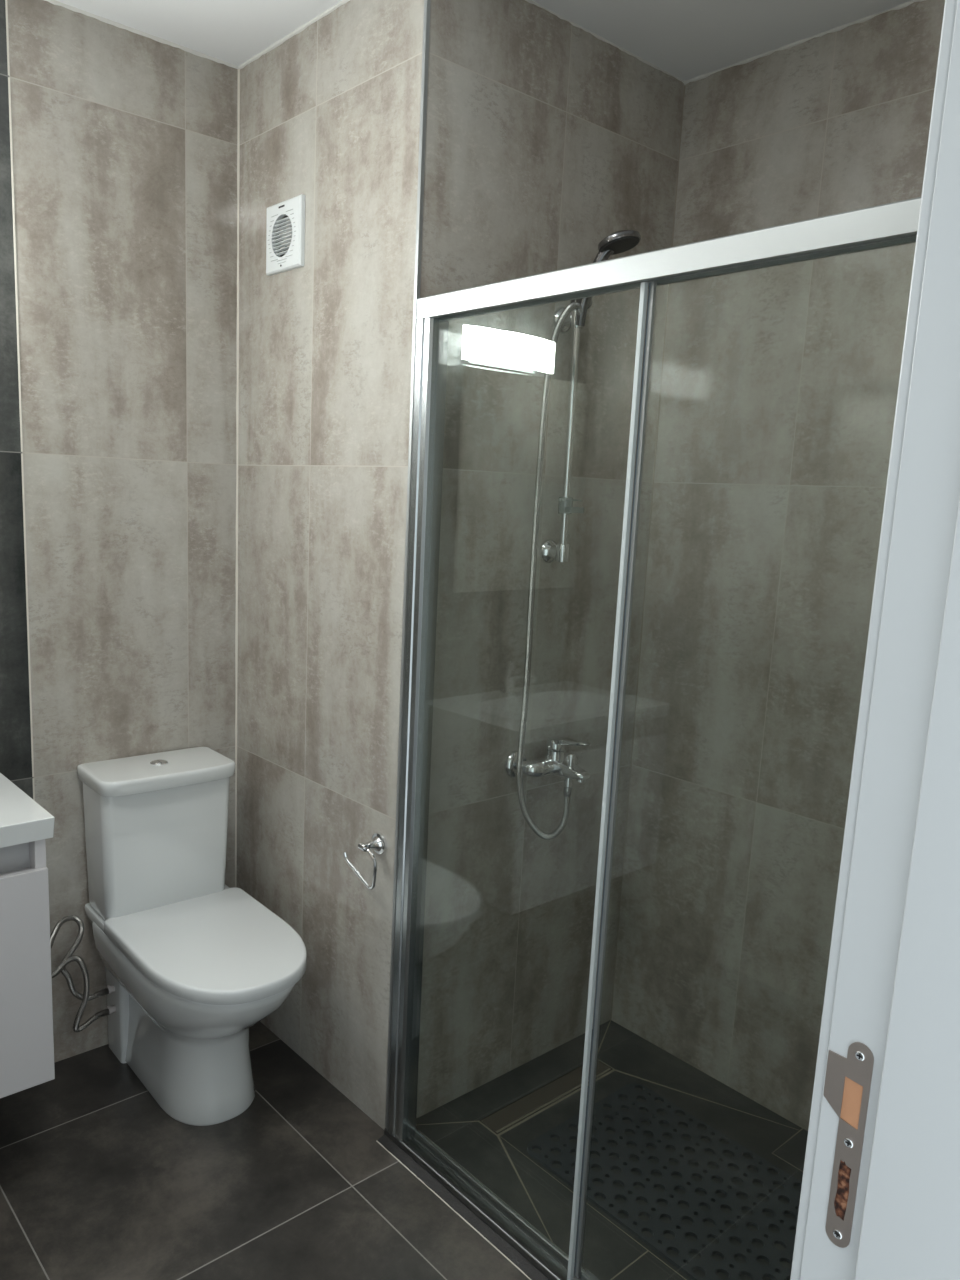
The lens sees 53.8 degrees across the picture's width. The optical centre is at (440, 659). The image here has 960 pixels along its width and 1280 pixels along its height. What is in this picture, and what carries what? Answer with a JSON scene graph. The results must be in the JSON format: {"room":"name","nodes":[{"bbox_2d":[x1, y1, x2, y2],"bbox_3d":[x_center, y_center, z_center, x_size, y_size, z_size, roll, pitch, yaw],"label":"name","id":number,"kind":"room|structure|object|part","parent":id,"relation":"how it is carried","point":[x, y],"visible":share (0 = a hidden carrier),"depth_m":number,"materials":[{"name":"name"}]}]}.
{"room":"bathroom","nodes":[
{"label":"bathroom","id":0,"kind":"room"},
{"bbox_2d":[0,0,237,1062],"bbox_3d":[-1.192,-0.191,2.207,1.530,2.603,0.120,-6,13,-40],"label":"wall","id":1,"kind":"structure","parent":0,"point":[124,142],"depth_m":2.37,"materials":[{"name":"tile"}]},
{"bbox_2d":[5,0,34,800],"bbox_3d":[-1.004,-0.197,2.289,0.004,2.603,0.002,-6,13,-40],"label":"trim","id":2,"kind":"structure","parent":1,"relation":"attached to","point":[6,5],"depth_m":2.21,"materials":[{"name":"white"}]},
{"bbox_2d":[0,839,54,1097],"bbox_3d":[-1.244,0.630,1.937,0.713,0.544,0.471,-6,13,-40],"label":"vanity cabinet","id":3,"kind":"object","parent":1,"relation":"attached to","point":[26,1009],"visible":0.9,"depth_m":1.96,"materials":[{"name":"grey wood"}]},
{"bbox_2d":[0,773,54,847],"bbox_3d":[-1.229,0.360,1.895,0.736,0.090,0.470,-6,13,-40],"label":"washbasin","id":4,"kind":"object","parent":3,"relation":"in","point":[22,819],"visible":1,"depth_m":1.95,"materials":[{"name":"white ceramic"}]},
{"bbox_2d":[236,0,464,1129],"bbox_3d":[-0.325,-0.197,2.447,0.100,2.603,0.885,-6,13,-40],"label":"wall","id":5,"kind":"structure","parent":0,"point":[330,115],"depth_m":2.28,"materials":[{"name":"tile"}]},
{"bbox_2d":[235,69,239,886],"bbox_3d":[-0.572,-0.244,2.655,0.010,2.603,0.010,-6,13,-40],"label":"trim","id":6,"kind":"structure","parent":5,"relation":"attached to","point":[238,137],"depth_m":2.60,"materials":[{"name":"white"}]},
{"bbox_2d":[266,194,304,275],"bbox_3d":[-0.383,-1.041,2.320,0.015,0.161,0.161,-6,13,-40],"label":"fan","id":7,"kind":"object","parent":5,"relation":"attached to","point":[290,234],"visible":1,"depth_m":2.31,"materials":[{"name":"white plastic"}]},
{"bbox_2d":[343,832,386,889],"bbox_3d":[-0.175,0.467,2.233,0.056,0.122,0.130,-6,13,-40],"label":"toilet paper holder","id":8,"kind":"object","parent":5,"relation":"attached to","point":[378,843],"visible":1,"depth_m":2.21,"materials":[{"name":"silver metal"}]},
{"bbox_3d":[-0.167,0.436,2.212,0.047,0.038,0.038,-6,13,-40],"label":"arm","id":9,"kind":"part","parent":8,"relation":"part of","materials":[{"name":"silver metal"}]},
{"bbox_2d":[385,0,430,1128],"bbox_3d":[-0.076,-0.122,2.088,0.009,2.601,0.009,-6,13,-40],"label":"trim","id":10,"kind":"structure","parent":5,"relation":"attached to","point":[426,20],"depth_m":2.02,"materials":[{"name":"silver metal"}]},
{"bbox_2d":[0,1020,807,1279],"bbox_3d":[-0.212,1.276,1.910,2.399,0.100,2.297,-6,13,-40],"label":"floor","id":11,"kind":"structure","parent":0,"point":[98,1181],"depth_m":2.15,"materials":[{"name":"tile"}]},
{"bbox_2d":[77,746,306,1125],"bbox_3d":[-0.600,0.709,2.374,0.385,0.824,0.676,-6,13,-39],"label":"toilet","id":12,"kind":"object","parent":11,"relation":"on","point":[192,961],"visible":0.99,"depth_m":2.37,"materials":[{"name":"white ceramic"}]},
{"bbox_2d":[50,915,108,1000],"bbox_3d":[-0.946,0.778,2.433,0.185,0.252,0.036,-6,13,-40],"label":"hose","id":13,"kind":"object","parent":12,"relation":"attached to","point":[65,973],"visible":0.81,"depth_m":2.42,"materials":[{"name":"metal"}]},
{"bbox_2d":[51,955,109,1031],"bbox_3d":[-0.944,0.863,2.441,0.185,0.226,0.054,-6,13,-40],"label":"hose","id":14,"kind":"object","parent":12,"relation":"attached to","point":[76,1028],"visible":0.97,"depth_m":2.43,"materials":[{"name":"metal"}]},
{"bbox_3d":[-0.738,0.291,2.480,0.366,0.038,0.207,-6,13,-39],"label":"cistern lid","id":15,"kind":"part","parent":12,"relation":"part of","materials":[{"name":"white ceramic"}]},
{"bbox_3d":[-0.547,0.721,2.315,0.370,0.006,0.495,-6,13,-39],"label":"seat","id":16,"kind":"part","parent":12,"relation":"part of","materials":[{"name":"white plastic"}]},
{"bbox_3d":[-0.548,0.700,2.314,0.380,0.034,0.522,-6,13,-39],"label":"seat lid","id":17,"kind":"part","parent":12,"relation":"part of","materials":[{"name":"white plastic"}]},
{"bbox_2d":[377,1141,530,1279],"bbox_3d":[0.256,1.263,1.810,0.003,0.003,1.265,-6,13,-40],"label":"trim","id":18,"kind":"structure","parent":11,"relation":"attached to","point":[377,1141],"depth_m":2.06,"materials":[{"name":"white metal"}]},
{"bbox_2d":[378,1134,548,1279],"bbox_3d":[0.264,1.256,1.816,0.021,0.010,1.259,-6,13,-40],"label":"strip","id":19,"kind":"object","parent":11,"relation":"on","point":[430,1181],"visible":1,"depth_m":2.06,"materials":[{"name":"grey metal"}]},
{"bbox_2d":[480,1059,612,1133],"bbox_3d":[0.287,1.145,2.489,0.443,0.005,0.064,-6,13,-40],"label":"linear drain","id":20,"kind":"object","parent":11,"relation":"in","point":[517,1109],"visible":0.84,"depth_m":2.46,"materials":[{"name":"silver metal"}]},
{"bbox_2d":[384,197,920,1279],"bbox_3d":[0.333,0.303,1.676,0.059,1.941,1.264,-6,13,-40],"label":"shower door frame","id":21,"kind":"structure","parent":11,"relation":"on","point":[895,223],"depth_m":1.89,"materials":[{"name":"silver metal"}]},
{"bbox_3d":[0.374,-0.630,1.503,0.050,0.042,1.248,-6,13,-40],"label":"rail","id":22,"kind":"part","parent":21,"relation":"part of","materials":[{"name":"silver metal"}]},
{"bbox_2d":[527,1083,801,1279],"bbox_3d":[0.662,1.230,2.065,0.433,0.008,0.929,-6,13,-40],"label":"mat","id":23,"kind":"object","parent":11,"relation":"on","point":[631,1208],"visible":0.8,"depth_m":2.17,"materials":[{"name":"grey rubber"}]},
{"bbox_2d":[57,0,913,80],"bbox_3d":[-0.063,-1.388,1.474,2.499,0.100,2.297,-6,13,-40],"label":"ceiling","id":24,"kind":"structure","parent":0,"point":[686,39],"depth_m":2.14,"materials":[{"name":"white paint"}]},
{"bbox_2d":[419,0,684,1116],"bbox_3d":[0.297,-0.149,2.471,0.869,2.653,0.100,-6,13,-40],"label":"wall","id":25,"kind":"structure","parent":0,"point":[569,141],"depth_m":2.33,"materials":[{"name":"tile"}]},
{"bbox_2d":[504,736,590,787],"bbox_3d":[0.302,0.253,2.376,0.223,0.127,0.175,-6,13,-40],"label":"shower mixer","id":26,"kind":"object","parent":25,"relation":"attached to","point":[557,761],"visible":0.92,"depth_m":2.35,"materials":[{"name":"silver metal"}]},
{"bbox_3d":[0.318,0.213,2.353,0.047,0.040,0.130,-6,13,-40],"label":"lever handle","id":27,"kind":"part","parent":26,"relation":"part of","materials":[{"name":"silver metal"}]},
{"bbox_2d":[564,778,572,787],"bbox_3d":[0.320,0.305,2.362,0.022,0.030,0.022,-6,13,-40],"label":"outlet","id":28,"kind":"object","parent":26,"relation":"attached to","point":[568,782],"depth_m":2.35,"materials":[{"name":"silver metal"}]},
{"bbox_3d":[0.323,0.275,2.355,0.048,0.040,0.110,-6,13,-40],"label":"spout","id":29,"kind":"part","parent":26,"relation":"part of","materials":[{"name":"silver metal"}]},
{"bbox_3d":[0.325,0.254,2.350,0.022,0.043,0.022,-6,13,-40],"label":"diverter knob","id":30,"kind":"part","parent":26,"relation":"part of","materials":[{"name":"silver metal"}]},
{"bbox_2d":[539,296,592,563],"bbox_3d":[0.304,-0.549,2.267,0.081,0.640,0.087,-6,13,-40],"label":"slide bar","id":31,"kind":"object","parent":25,"relation":"attached to","point":[550,551],"visible":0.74,"depth_m":2.26,"materials":[{"name":"silver metal"}]},
{"bbox_2d":[516,302,581,839],"bbox_3d":[0.278,-0.185,2.288,0.145,1.300,0.056,1,10,-7],"label":"shower hose","id":32,"kind":"object","parent":31,"relation":"hanging from","point":[576,306],"visible":1,"depth_m":2.27,"materials":[{"name":"metal"}]},
{"bbox_2d":[576,230,640,325],"bbox_3d":[0.386,-0.871,2.160,0.096,0.199,0.140,-6,13,-40],"label":"shower","id":33,"kind":"object","parent":31,"relation":"attached to","point":[621,241],"visible":0.81,"depth_m":2.13,"materials":[{"name":"silver metal"}]},
{"bbox_2d":[610,86,684,1019],"bbox_3d":[0.570,-0.187,2.633,0.007,2.593,0.007,-6,13,-40],"label":"trim","id":34,"kind":"structure","parent":25,"relation":"attached to","point":[684,86],"depth_m":2.60,"materials":[{"name":"beige tile"}]},
{"bbox_2d":[611,0,944,1130],"bbox_3d":[1.026,-0.071,2.201,0.120,2.653,1.272,-6,13,-40],"label":"wall","id":35,"kind":"structure","parent":0,"point":[779,389],"depth_m":2.35,"materials":[{"name":"tile"}]},
{"bbox_2d":[44,0,924,84],"bbox_3d":[0.326,-1.432,2.105,2.507,0.015,0.746,5,10,14],"label":"trim","id":36,"kind":"structure","parent":35,"relation":"attached to","point":[55,2],"depth_m":2.22,"materials":[{"name":"white paint"}]},
{"bbox_3d":[0.977,0.095,1.244,1.454,2.653,0.143,-6,13,-40],"label":"wall","id":37,"kind":"structure","parent":0,"visible":0},
{"bbox_2d":[823,1042,873,1247],"bbox_3d":[0.356,0.430,0.842,0.003,0.200,0.039,-6,13,-40],"label":"strike plate","id":38,"kind":"object","parent":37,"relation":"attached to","point":[847,1086],"visible":1,"depth_m":0.84,"materials":[{"name":"silver metal"}]},
{"bbox_2d":[790,0,956,1279],"bbox_3d":[0.044,0.385,0.598,0.925,2.130,0.011,-6,13,-40],"label":"trim","id":39,"kind":"structure","parent":37,"relation":"attached to","point":[950,6],"depth_m":0.78,"materials":[{"name":"grey paint"}]},
{"bbox_2d":[800,0,959,1279],"bbox_3d":[0.405,0.385,0.795,0.043,2.090,0.163,-6,13,-40],"label":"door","id":40,"kind":"structure","parent":37,"relation":"attached to","point":[897,992],"depth_m":0.77,"materials":[{"name":"grey paint"}]}
]}

